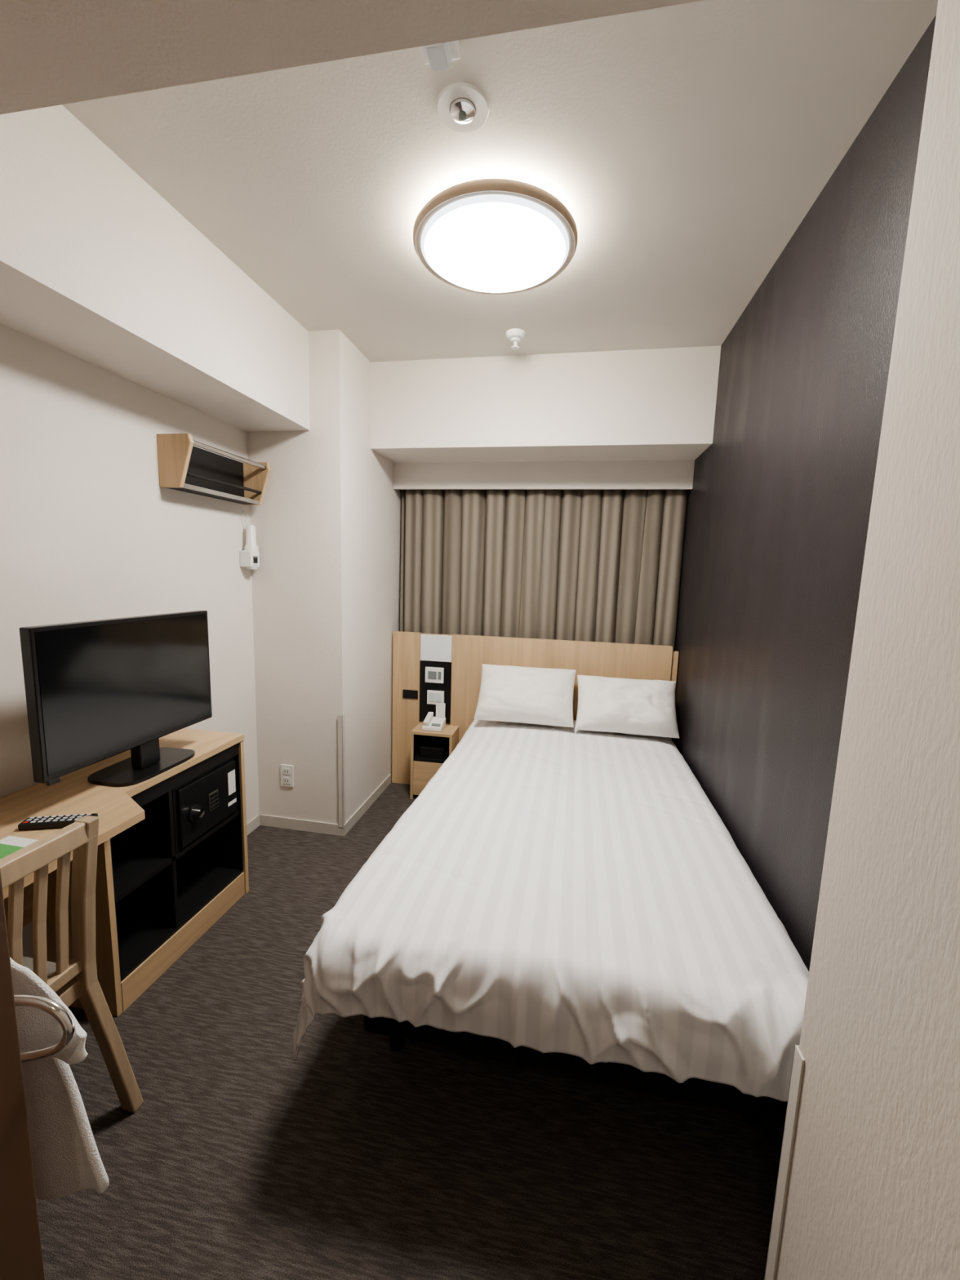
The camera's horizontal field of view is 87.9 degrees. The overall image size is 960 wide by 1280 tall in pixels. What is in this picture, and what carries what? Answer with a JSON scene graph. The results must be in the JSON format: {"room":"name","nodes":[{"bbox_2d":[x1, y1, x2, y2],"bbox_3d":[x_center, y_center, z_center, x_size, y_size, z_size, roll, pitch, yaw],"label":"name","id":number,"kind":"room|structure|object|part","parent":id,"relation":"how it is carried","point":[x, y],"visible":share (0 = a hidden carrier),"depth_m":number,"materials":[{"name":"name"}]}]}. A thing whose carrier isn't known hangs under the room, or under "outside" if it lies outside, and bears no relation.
{"room":"hotel room","nodes":[
{"label":"hotel room","id":0,"kind":"room"},
{"bbox_2d":[0,323,259,958],"bbox_3d":[-1.452,-0.068,1.338,0.108,2.496,4.700,3,8,10],"label":"wall","id":1,"kind":"structure","parent":0,"point":[89,531],"depth_m":1.71,"materials":[{"name":"white paint"}]},
{"bbox_2d":[156,433,270,505],"bbox_3d":[-1.136,-0.728,2.181,0.146,0.199,0.523,3,8,10],"label":"wall shelf","id":2,"kind":"object","parent":1,"relation":"attached to","point":[183,466],"depth_m":2.15,"materials":[{"name":"beige wood"}]},
{"bbox_2d":[240,510,259,568],"bbox_3d":[-1.135,-0.495,2.459,0.075,0.287,0.072,3,8,10],"label":"flashlight","id":3,"kind":"object","parent":1,"relation":"attached to","point":[249,557],"depth_m":2.44,"materials":[{"name":"white plastic"}]},
{"bbox_2d":[246,813,260,835],"bbox_3d":[-1.249,1.013,2.473,0.008,0.060,0.510,3,8,10],"label":"baseboard","id":4,"kind":"structure","parent":1,"relation":"attached to","point":[251,825],"depth_m":2.66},
{"bbox_2d":[0,104,310,431],"bbox_3d":[-1.113,-1.137,1.647,0.335,0.442,1.520,3,8,10],"label":"ceiling beam","id":5,"kind":"structure","parent":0,"point":[97,268],"depth_m":1.45,"materials":[{"name":"white paint"}]},
{"bbox_2d":[247,329,401,823],"bbox_3d":[-0.841,-0.274,2.982,0.492,2.496,0.960,3,8,10],"label":"wall","id":6,"kind":"structure","parent":0,"point":[327,523],"depth_m":2.57,"materials":[{"name":"white paint"}]},
{"bbox_2d":[280,764,293,786],"bbox_3d":[-1.027,0.723,2.650,0.072,0.120,0.011,3,8,10],"label":"wall outlet","id":7,"kind":"object","parent":6,"relation":"attached to","point":[286,771],"depth_m":2.65,"materials":[{"name":"white plastic"}]},
{"bbox_2d":[259,813,345,835],"bbox_3d":[-0.962,0.994,2.675,0.500,0.060,0.008,3,8,10],"label":"baseboard","id":8,"kind":"structure","parent":6,"relation":"attached to","point":[264,820],"depth_m":2.67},
{"bbox_2d":[337,715,343,827],"bbox_3d":[-0.724,0.685,2.584,0.026,0.610,0.003,3,8,10],"label":"guard","id":9,"kind":"object","parent":6,"relation":"attached to","point":[340,717],"visible":1,"depth_m":2.58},
{"bbox_2d":[342,714,345,827],"bbox_3d":[-0.710,0.684,2.595,0.003,0.610,0.029,3,8,10],"label":"guard","id":10,"kind":"object","parent":6,"relation":"attached to","point":[343,715],"visible":1,"depth_m":2.59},
{"bbox_2d":[344,773,391,834],"bbox_3d":[-0.656,0.963,2.972,0.008,0.060,0.690,3,8,10],"label":"baseboard","id":11,"kind":"structure","parent":6,"relation":"attached to","point":[375,795],"depth_m":2.92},
{"bbox_2d":[400,489,688,650],"bbox_3d":[0.316,-0.011,3.157,1.747,1.955,0.117,3,8,10],"label":"curtain","id":12,"kind":"object","parent":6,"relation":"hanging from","point":[602,566],"visible":0.44,"depth_m":3.05,"materials":[{"name":"fabric"}]},
{"bbox_3d":[-0.070,-0.021,3.224,0.930,1.935,0.113,3,8,10],"label":"panel","id":13,"kind":"part","parent":12,"relation":"part of","materials":[{"name":"fabric"}]},
{"bbox_3d":[0.753,0.022,3.089,0.860,1.935,0.111,3,8,10],"label":"panel","id":14,"kind":"part","parent":12,"relation":"part of","materials":[{"name":"fabric"}]},
{"bbox_2d":[0,0,704,114],"bbox_3d":[-0.504,-0.952,-0.293,2.510,0.446,2.090,3,8,10],"label":"ceiling","id":15,"kind":"structure","parent":0,"point":[53,52],"depth_m":0.70,"materials":[{"name":"white paint"}]},
{"bbox_2d":[35,781,785,1279],"bbox_3d":[-0.340,1.281,1.308,2.510,0.100,4.700,3,8,10],"label":"floor","id":16,"kind":"structure","parent":0,"point":[354,1157],"depth_m":1.22,"materials":[{"name":"carpet"}]},
{"bbox_2d":[0,815,143,1112],"bbox_3d":[-1.150,0.825,1.027,0.480,0.830,0.544,3,8,10],"label":"desk chair","id":17,"kind":"object","parent":16,"relation":"on","point":[74,979],"visible":0.88,"depth_m":1.12,"materials":[{"name":"brown wood"}]},
{"bbox_2d":[22,955,56,977],"bbox_3d":[-1.180,0.798,1.024,0.385,0.022,0.395,3,8,10],"label":"seat cushion","id":18,"kind":"object","parent":17,"relation":"on","point":[28,962],"depth_m":1.18,"materials":[{"name":"fabric"}]},
{"bbox_3d":[-0.923,0.452,0.932,0.030,0.048,0.419,3,8,10],"label":"rail","id":19,"kind":"part","parent":17,"relation":"part of","materials":[{"name":"brown wood"}]},
{"bbox_3d":[-0.974,0.781,0.981,0.025,0.030,0.380,3,8,10],"label":"rail","id":20,"kind":"part","parent":17,"relation":"part of","materials":[{"name":"brown wood"}]},
{"bbox_3d":[-1.176,0.832,1.028,0.415,0.045,0.415,3,8,10],"label":"seat frame","id":21,"kind":"part","parent":17,"relation":"part of","materials":[{"name":"brown wood"}]},
{"bbox_3d":[-0.912,0.807,1.211,0.078,0.830,0.094,3,8,10],"label":"post","id":22,"kind":"part","parent":17,"relation":"part of","materials":[{"name":"brown wood"}]},
{"bbox_2d":[0,728,248,1017],"bbox_3d":[-1.195,0.829,1.434,0.455,0.709,1.430,3,8,10],"label":"desk","id":23,"kind":"object","parent":16,"relation":"on","point":[153,902],"visible":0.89,"depth_m":1.73,"materials":[{"name":"brown wood"}]},
{"bbox_3d":[-1.445,0.722,1.153,0.015,0.382,0.770,3,8,10],"label":"modesty panel","id":24,"kind":"part","parent":23,"relation":"part of","materials":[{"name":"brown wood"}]},
{"bbox_2d":[0,835,38,858],"bbox_3d":[-1.113,0.506,1.184,0.170,0.004,0.115,3,8,10],"label":"brochure","id":25,"kind":"object","parent":23,"relation":"on","point":[9,845],"visible":0.39,"depth_m":1.22,"materials":[{"name":"white paper"}]},
{"bbox_3d":[-1.115,0.506,1.171,0.150,0.001,0.070,3,8,10],"label":"green panel","id":26,"kind":"part","parent":25,"relation":"part of","materials":[{"name":"green paper"}]},
{"bbox_2d":[17,813,97,830],"bbox_3d":[-1.113,0.480,1.316,0.165,0.018,0.042,0,8,-12],"label":"remote control","id":27,"kind":"object","parent":23,"relation":"on","point":[54,821],"visible":0.8,"depth_m":1.30,"materials":[{"name":"black plastic"}]},
{"bbox_2d":[19,610,212,786],"bbox_3d":[-1.149,0.183,1.623,0.190,0.520,0.636,3,8,10],"label":"television","id":28,"kind":"object","parent":23,"relation":"on","point":[97,691],"visible":1,"depth_m":1.53,"materials":[{"name":"black plastic"}]},
{"bbox_2d":[111,809,239,902],"bbox_3d":[-1.198,0.755,1.832,0.270,0.017,0.585,3,8,10],"label":"shelf","id":29,"kind":"object","parent":23,"relation":"attached to","point":[132,867],"depth_m":1.71,"materials":[{"name":"black laminate"}]},
{"bbox_3d":[-1.062,0.484,1.771,0.018,0.054,0.585,3,8,10],"label":"rail","id":30,"kind":"part","parent":23,"relation":"part of","materials":[{"name":"black laminate"}]},
{"bbox_2d":[172,756,236,853],"bbox_3d":[-1.138,0.614,1.926,0.275,0.240,0.325,3,8,10],"label":"safe","id":31,"kind":"object","parent":23,"relation":"on","point":[203,802],"visible":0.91,"depth_m":1.87,"materials":[{"name":"black metal"}]},
{"bbox_3d":[-1.046,0.633,1.826,0.006,0.060,0.060,3,8,10],"label":"knob plate","id":32,"kind":"part","parent":31,"relation":"part of","materials":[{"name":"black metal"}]},
{"bbox_3d":[-1.030,0.634,1.824,0.025,0.032,0.032,3,8,10],"label":"knob","id":33,"kind":"part","parent":31,"relation":"part of","materials":[{"name":"silver metal"}]},
{"bbox_2d":[409,722,459,799],"bbox_3d":[-0.283,0.765,3.119,0.260,0.434,0.183,3,8,10],"label":"nightstand","id":34,"kind":"object","parent":16,"relation":"on","point":[429,750],"visible":0.73,"depth_m":3.05,"materials":[{"name":"brown wood"}]},
{"bbox_3d":[-0.285,0.842,3.130,0.222,0.218,0.182,3,8,10],"label":"drawer","id":35,"kind":"part","parent":34,"relation":"part of","materials":[{"name":"brown wood"}]},
{"bbox_2d":[413,751,448,763],"bbox_3d":[-0.281,0.724,3.114,0.224,0.016,0.181,3,8,10],"label":"shelf","id":36,"kind":"object","parent":34,"relation":"attached to","point":[418,757],"depth_m":3.04,"materials":[{"name":"black laminate"}]},
{"bbox_2d":[422,702,445,732],"bbox_3d":[-0.283,0.474,3.084,0.120,0.149,0.129,3,8,10],"label":"telephone","id":37,"kind":"object","parent":34,"relation":"on","point":[431,723],"visible":1,"depth_m":3.09,"materials":[{"name":"white plastic"}]},
{"bbox_2d":[391,631,678,784],"bbox_3d":[0.282,0.493,3.094,1.735,1.012,0.050,3,8,10],"label":"headboard","id":38,"kind":"object","parent":16,"relation":"on","point":[428,669],"visible":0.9,"depth_m":3.11,"materials":[{"name":"brown wood"}]},
{"bbox_2d":[403,691,407,696],"bbox_3d":[-0.480,0.348,3.203,0.023,0.031,0.004,3,8,10],"label":"socket","id":39,"kind":"object","parent":38,"relation":"attached to","point":[405,693],"depth_m":3.20,"materials":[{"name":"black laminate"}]},
{"bbox_3d":[-0.480,0.450,3.241,0.182,1.012,0.030,3,8,10],"label":"panel","id":40,"kind":"part","parent":38,"relation":"part of","materials":[{"name":"brown wood"}]},
{"bbox_3d":[-0.448,0.349,3.203,0.100,0.055,0.009,3,8,10],"label":"socket plate","id":41,"kind":"part","parent":38,"relation":"part of","materials":[{"name":"black plastic"}]},
{"bbox_2d":[426,689,444,704],"bbox_3d":[-0.283,0.366,3.168,0.110,0.090,0.013,3,8,10],"label":"switch","id":42,"kind":"object","parent":38,"relation":"attached to","point":[433,696],"depth_m":3.16,"materials":[{"name":"white plastic"}]},
{"bbox_3d":[-0.285,0.333,3.175,0.204,0.395,0.010,3,8,10],"label":"black plate","id":43,"kind":"part","parent":38,"relation":"part of","materials":[{"name":"plastic"}]},
{"bbox_3d":[-0.276,0.052,3.136,0.204,0.166,0.010,3,8,10],"label":"white plate","id":44,"kind":"part","parent":38,"relation":"part of","materials":[{"name":"white plastic"}]},
{"bbox_3d":[0.458,0.502,3.065,1.304,1.012,0.045,3,8,10],"label":"panel","id":45,"kind":"part","parent":38,"relation":"part of","materials":[{"name":"brown wood"}]},
{"bbox_3d":[1.119,0.552,2.957,0.035,0.982,0.030,3,8,10],"label":"panel","id":46,"kind":"part","parent":38,"relation":"part of","materials":[{"name":"brown wood"}]},
{"bbox_2d":[291,719,808,1126],"bbox_3d":[0.316,0.869,2.066,1.261,0.550,2.020,3,8,10],"label":"bed","id":47,"kind":"object","parent":16,"relation":"on","point":[565,899],"visible":0.98,"depth_m":1.26,"materials":[{"name":"white fabric"}]},
{"bbox_3d":[-0.246,1.138,1.477,0.056,0.142,0.056,3,8,10],"label":"leg","id":48,"kind":"part","parent":47,"relation":"part of","materials":[{"name":"black laminate"}]},
{"bbox_2d":[473,663,576,727],"bbox_3d":[0.262,0.317,2.857,0.558,0.310,0.295,3,8,10],"label":"pillow","id":49,"kind":"object","parent":47,"relation":"on","point":[507,693],"visible":1,"depth_m":2.77,"materials":[{"name":"white fabric"}]},
{"bbox_2d":[574,675,679,737],"bbox_3d":[0.808,0.369,2.755,0.545,0.298,0.276,3,8,10],"label":"pillow","id":50,"kind":"object","parent":47,"relation":"on","point":[641,707],"visible":1,"depth_m":2.68,"materials":[{"name":"white fabric"}]},
{"bbox_3d":[0.718,1.191,1.305,0.056,0.142,0.056,3,8,10],"label":"leg","id":51,"kind":"part","parent":47,"relation":"part of","materials":[{"name":"black laminate"}]},
{"bbox_2d":[418,40,460,71],"bbox_3d":[-0.087,-1.221,1.025,0.082,0.046,0.070,3,8,10],"label":"ceiling sensor","id":52,"kind":"object","parent":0,"point":[439,56],"depth_m":1.03,"materials":[{"name":"white plastic"}]},
{"bbox_2d":[62,0,937,362],"bbox_3d":[-0.073,-1.424,1.975,2.510,0.100,2.610,3,8,10],"label":"ceiling","id":53,"kind":"structure","parent":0,"point":[686,146],"depth_m":1.32,"materials":[{"name":"paint"}]},
{"bbox_2d":[435,82,488,133],"bbox_3d":[-0.041,-1.252,1.185,0.126,0.025,0.126,3,8,10],"label":"recessed light","id":54,"kind":"object","parent":53,"relation":"in","point":[463,100],"visible":1,"depth_m":1.17,"materials":[{"name":"white plastic"}]},
{"bbox_3d":[-0.041,-1.246,1.185,0.020,0.013,0.020,3,8,10],"label":"bulb","id":55,"kind":"part","parent":54,"relation":"part of","materials":[{"name":"silver metal"}]},
{"bbox_2d":[413,177,577,294],"bbox_3d":[0.048,-1.267,1.599,0.522,0.101,0.522,3,8,10],"label":"ceiling lamp","id":56,"kind":"object","parent":53,"relation":"attached to","point":[491,236],"depth_m":1.50,"materials":[{"name":"white plastic"}]},
{"bbox_2d":[506,328,525,350],"bbox_3d":[0.164,-1.377,2.291,0.092,0.065,0.092,3,8,10],"label":"sprinkler","id":57,"kind":"object","parent":53,"relation":"attached to","point":[515,335],"visible":1,"depth_m":2.27,"materials":[{"name":"white plastic"}]},
{"bbox_3d":[0.163,-1.359,2.294,0.036,0.029,0.036,3,8,10],"label":"stem","id":58,"kind":"part","parent":57,"relation":"part of","materials":[{"name":"white plastic"}]},
{"bbox_2d":[370,346,720,462],"bbox_3d":[0.306,-1.241,2.720,1.751,0.442,0.387,3,8,10],"label":"ceiling beam","id":59,"kind":"structure","parent":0,"point":[654,404],"depth_m":2.54,"materials":[{"name":"white paint"}]},
{"bbox_2d":[393,460,694,489],"bbox_3d":[0.329,-0.969,2.934,1.751,0.154,0.030,3,8,10],"label":"wall pelmet","id":60,"kind":"structure","parent":59,"relation":"attached to","point":[619,474],"depth_m":2.91,"materials":[{"name":"white paint"}]},
{"bbox_2d":[671,14,936,971],"bbox_3d":[1.059,-0.075,1.942,0.129,2.496,2.610,3,8,10],"label":"wall","id":61,"kind":"structure","parent":0,"point":[779,503],"depth_m":1.43,"materials":[{"name":"grey paper"}]},
{"bbox_2d":[775,0,959,1279],"bbox_3d":[0.513,0.392,-0.305,0.362,2.150,2.090,3,8,10],"label":"wall","id":62,"kind":"structure","parent":0,"point":[873,1191],"depth_m":0.59,"materials":[{"name":"paint"}]},
{"bbox_2d":[764,1044,799,1279],"bbox_3d":[0.513,0.984,0.846,0.028,0.665,0.003,3,8,10],"label":"guard","id":63,"kind":"object","parent":62,"relation":"attached to","point":[795,1045],"visible":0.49,"depth_m":0.83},
{"bbox_2d":[764,1045,804,1279],"bbox_3d":[0.499,0.984,0.836,0.004,0.665,0.027,3,8,10],"label":"guard","id":64,"kind":"object","parent":62,"relation":"attached to","point":[798,1063],"visible":1,"depth_m":0.81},
{"bbox_3d":[-1.134,0.338,-0.273,1.127,2.150,1.570,3,8,10],"label":"wall","id":65,"kind":"structure","parent":0,"visible":0},
{"bbox_2d":[0,870,75,1279],"bbox_3d":[-0.805,0.285,0.533,0.800,2.045,0.095,3,8,10],"label":"panel","id":66,"kind":"object","parent":65,"relation":"attached to","point":[20,1246],"depth_m":0.47,"materials":[{"name":"brown wood"}]},
{"bbox_3d":[-0.460,0.394,0.498,0.098,0.087,0.024,-1,8,-16],"label":"chrome pull handle","id":67,"kind":"part","parent":66,"relation":"part of","materials":[{"name":"silver metal"}]},
{"bbox_2d":[9,957,108,1199],"bbox_3d":[-0.491,0.506,0.563,0.148,0.330,0.036,3,8,10],"label":"towel","id":68,"kind":"object","parent":66,"relation":"hanging from","point":[66,1160],"visible":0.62,"depth_m":0.56,"materials":[{"name":"white fabric"}]}
]}

